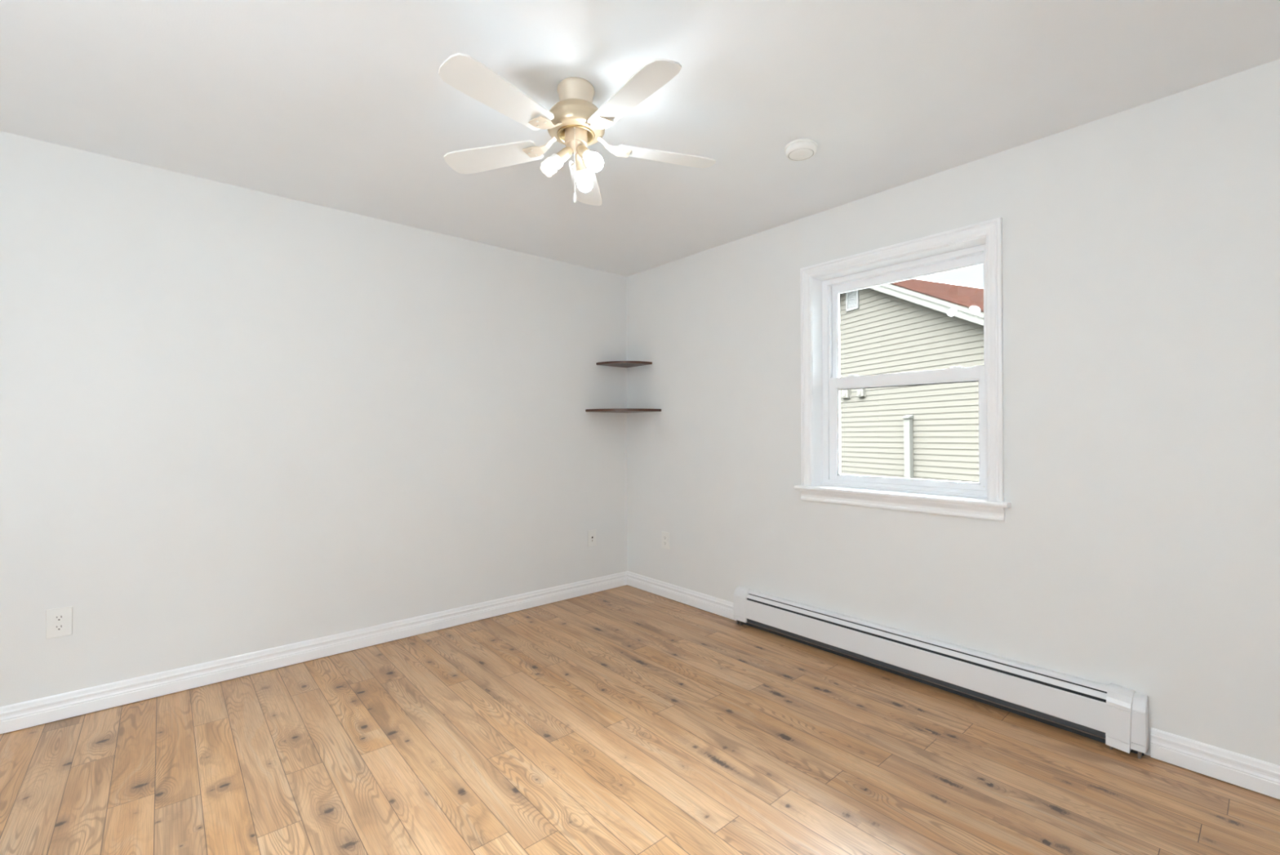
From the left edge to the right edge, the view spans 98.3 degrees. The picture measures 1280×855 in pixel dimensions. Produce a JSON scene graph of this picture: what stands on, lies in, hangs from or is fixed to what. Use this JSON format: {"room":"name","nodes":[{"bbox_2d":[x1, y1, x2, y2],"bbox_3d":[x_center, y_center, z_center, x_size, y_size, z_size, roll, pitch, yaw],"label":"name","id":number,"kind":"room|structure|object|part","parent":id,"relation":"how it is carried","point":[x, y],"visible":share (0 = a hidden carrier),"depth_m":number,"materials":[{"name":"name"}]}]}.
{"room":"empty bedroom","nodes":[
{"label":"empty bedroom","id":0,"kind":"room"},
{"bbox_2d":[0,131,626,706],"bbox_3d":[-1.657,0.030,3.170,4.310,2.460,0.180,0,0,-41],"label":"wall","id":1,"kind":"structure","parent":0,"point":[234,420],"depth_m":2.82,"materials":[{"name":"paint"}]},
{"bbox_2d":[45,605,72,638],"bbox_3d":[-2.461,0.825,2.345,0.078,0.122,0.008,0,0,-41],"label":"wall outlet","id":2,"kind":"object","parent":1,"relation":"attached to","point":[59,621],"visible":1,"depth_m":2.34,"materials":[{"name":"white plastic"}]},
{"bbox_2d":[53,623,64,631],"bbox_3d":[-2.459,0.845,2.342,0.034,0.027,0.002,0,0,-41],"label":"receptacle","id":3,"kind":"object","parent":2,"relation":"attached to","point":[56,627],"depth_m":2.34,"materials":[{"name":"white plastic"}]},
{"bbox_2d":[53,613,65,621],"bbox_3d":[-2.459,0.805,2.343,0.034,0.027,0.002,0,0,-41],"label":"receptacle","id":4,"kind":"object","parent":2,"relation":"attached to","point":[56,617],"depth_m":2.34,"materials":[{"name":"white plastic"}]},
{"bbox_2d":[0,570,626,733],"bbox_3d":[-1.590,1.184,3.088,3.950,0.105,0.016,0,0,-41],"label":"baseboard","id":5,"kind":"structure","parent":1,"relation":"attached to","point":[20,715],"depth_m":2.81,"materials":[{"name":"white wood"}]},
{"bbox_2d":[587,528,596,546],"bbox_3d":[-0.359,0.831,4.158,0.078,0.122,0.010,0,0,-41],"label":"wall jack","id":6,"kind":"object","parent":1,"relation":"attached to","point":[592,534],"visible":1,"depth_m":4.16,"materials":[{"name":"white plastic"}]},
{"bbox_2d":[585,408,661,413],"bbox_3d":[-0.124,-0.127,4.110,0.400,0.018,0.400,0,0,-41],"label":"corner shelf","id":7,"kind":"object","parent":1,"relation":"attached to","point":[607,410],"visible":1,"depth_m":4.03,"materials":[{"name":"brown wood"}]},
{"bbox_2d":[595,360,652,367],"bbox_3d":[-0.120,-0.484,4.183,0.300,0.017,0.300,0,0,-41],"label":"corner shelf","id":8,"kind":"object","parent":1,"relation":"attached to","point":[612,363],"visible":1,"depth_m":4.15,"materials":[{"name":"brown wood"}]},
{"bbox_2d":[0,584,1279,854],"bbox_3d":[-0.134,1.226,1.403,3.990,0.001,4.470,0,0,-41],"label":"floor","id":9,"kind":"structure","parent":0,"point":[626,719],"depth_m":2.02,"materials":[{"name":"laminate"}]},
{"bbox_2d":[733,586,1148,758],"bbox_3d":[1.239,1.113,2.773,0.080,0.234,1.932,0,0,-41],"label":"baseboard heater","id":10,"kind":"object","parent":9,"relation":"on","point":[1114,715],"visible":1,"depth_m":2.48,"materials":[{"name":"metal"}]},
{"bbox_3d":[1.222,1.113,2.759,0.008,0.114,1.872,0,0,-41],"label":"panel","id":11,"kind":"part","parent":10,"relation":"part of","materials":[{"name":"metal"}]},
{"bbox_3d":[1.253,1.109,2.785,0.042,0.203,1.912,0,0,-41],"label":"panel","id":12,"kind":"part","parent":10,"relation":"part of","materials":[{"name":"metal"}]},
{"bbox_2d":[0,0,1279,276],"bbox_3d":[-0.147,-1.294,1.425,4.310,0.160,4.810,0,0,-41],"label":"ceiling","id":13,"kind":"structure","parent":0,"point":[345,105],"depth_m":1.98,"materials":[{"name":"paint"}]},
{"bbox_2d":[438,53,715,205],"bbox_3d":[-0.217,-0.996,1.943,1.029,0.428,1.008,0,0,-41],"label":"ceiling fan","id":14,"kind":"object","parent":13,"relation":"hanging from","point":[575,122],"visible":1,"depth_m":1.89,"materials":[{"name":"white metal"}]},
{"bbox_3d":[-0.554,-1.014,2.080,0.386,0.029,0.122,0,0,18],"label":"blade","id":15,"kind":"part","parent":14,"relation":"part of","materials":[{"name":"white wood"}]},
{"bbox_3d":[-0.429,-1.017,1.696,0.122,0.029,0.386,0,0,36],"label":"blade","id":16,"kind":"part","parent":14,"relation":"part of","materials":[{"name":"white wood"}]},
{"bbox_2d":[540,146,573,177],"bbox_3d":[-0.295,-0.941,1.957,0.114,0.119,0.073,0,0,-41],"label":"bulb","id":17,"kind":"object","parent":14,"relation":"attached to","point":[549,166],"depth_m":1.94,"materials":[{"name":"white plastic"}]},
{"bbox_3d":[-0.228,-0.932,1.931,0.006,0.233,0.009,0,0,0],"label":"pull chain","id":18,"kind":"part","parent":14,"relation":"part of","materials":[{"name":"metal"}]},
{"bbox_3d":[-0.227,-0.800,1.929,0.010,0.037,0.009,0,0,-41],"label":"pull knob","id":19,"kind":"part","parent":14,"relation":"part of","materials":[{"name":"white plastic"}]},
{"bbox_2d":[573,153,592,191],"bbox_3d":[-0.214,-0.941,2.042,0.107,0.118,0.090,0,0,-41],"label":"bulb","id":20,"kind":"object","parent":14,"relation":"attached to","point":[584,181],"depth_m":2.03,"materials":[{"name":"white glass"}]},
{"bbox_3d":[-0.228,-1.014,2.317,0.122,0.029,0.386,0,0,0],"label":"blade","id":21,"kind":"part","parent":14,"relation":"part of","materials":[{"name":"white wood"}]},
{"bbox_2d":[577,145,603,172],"bbox_3d":[-0.176,-0.942,1.930,0.060,0.118,0.121,0,0,-41],"label":"bulb","id":22,"kind":"object","parent":14,"relation":"attached to","point":[593,161],"depth_m":1.90,"materials":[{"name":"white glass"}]},
{"bbox_3d":[-0.026,-1.018,1.696,0.122,0.029,0.386,0,0,-36],"label":"blade","id":23,"kind":"part","parent":14,"relation":"part of","materials":[{"name":"white wood"}]},
{"bbox_3d":[0.098,-1.016,2.080,0.386,0.029,0.122,0,0,-18],"label":"blade","id":24,"kind":"part","parent":14,"relation":"part of","materials":[{"name":"white wood"}]},
{"bbox_2d":[784,138,817,160],"bbox_3d":[0.694,-1.189,2.384,0.136,0.042,0.136,0,0,-41],"label":"smoke detector","id":25,"kind":"object","parent":13,"relation":"attached to","point":[800,149],"visible":1,"depth_m":2.35,"materials":[{"name":"plastic"}]},
{"bbox_2d":[626,58,1279,764],"bbox_3d":[1.419,0.020,2.767,0.180,2.460,4.450,0,0,-41],"label":"wall","id":26,"kind":"structure","parent":0,"point":[1136,547],"depth_m":2.25,"materials":[{"name":"paint"}]},
{"bbox_2d":[662,531,669,549],"bbox_3d":[0.186,0.825,4.048,0.008,0.122,0.078,0,0,-41],"label":"wall outlet","id":27,"kind":"object","parent":26,"relation":"attached to","point":[665,535],"visible":1,"depth_m":4.04,"materials":[{"name":"white plastic"}]},
{"bbox_2d":[626,570,736,620],"bbox_3d":[0.262,1.185,3.954,0.016,0.105,1.128,0,0,-41],"label":"baseboard","id":28,"kind":"structure","parent":26,"relation":"attached to","point":[702,601],"depth_m":3.90,"materials":[{"name":"white wood"}]},
{"bbox_2d":[794,217,1010,521],"bbox_3d":[1.322,-0.251,2.858,0.250,1.330,1.056,0,0,-41],"label":"window","id":29,"kind":"structure","parent":26,"relation":"in","point":[822,284],"depth_m":2.84,"materials":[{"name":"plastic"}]},
{"bbox_3d":[1.374,-0.251,2.903,0.112,1.200,0.874,0,0,-41],"label":"frame","id":30,"kind":"part","parent":29,"relation":"part of","materials":[{"name":"plastic"}]},
{"bbox_3d":[1.387,-0.523,2.915,0.030,0.599,0.799,0,0,-41],"label":"sash frame","id":31,"kind":"part","parent":29,"relation":"part of","materials":[{"name":"plastic"}]},
{"bbox_3d":[1.361,0.006,2.889,0.034,0.582,0.799,0,0,-41],"label":"sash frame","id":32,"kind":"part","parent":29,"relation":"part of","materials":[{"name":"plastic"}]},
{"bbox_2d":[1150,727,1279,799],"bbox_3d":[2.351,1.165,1.535,0.016,0.105,1.381,0,0,-41],"label":"baseboard","id":33,"kind":"structure","parent":26,"relation":"attached to","point":[1262,776],"depth_m":1.93,"materials":[{"name":"white wood"}]},
{"label":"outside","id":34,"kind":"structure","parent":0,"visible":0},
{"bbox_3d":[7.986,2.229,17.968,90.000,0.250,90.000,0,0,-41],"label":"ground","id":35,"kind":"structure","parent":34,"visible":0},
{"bbox_2d":[840,278,983,482],"bbox_3d":[8.712,-0.589,13.062,9.984,5.271,9.700,0,-1,-23],"label":"house","id":36,"kind":"structure","parent":35,"relation":"on","point":[924,431],"depth_m":9.98,"materials":[{"name":"plastic"}]},
{"bbox_2d":[845,289,858,311],"bbox_3d":[4.333,-2.597,11.287,0.035,0.411,0.334,0,0,-23],"label":"vent","id":37,"kind":"object","parent":36,"relation":"attached to","point":[851,297],"depth_m":11.28,"materials":[{"name":"white plastic"}]}
]}

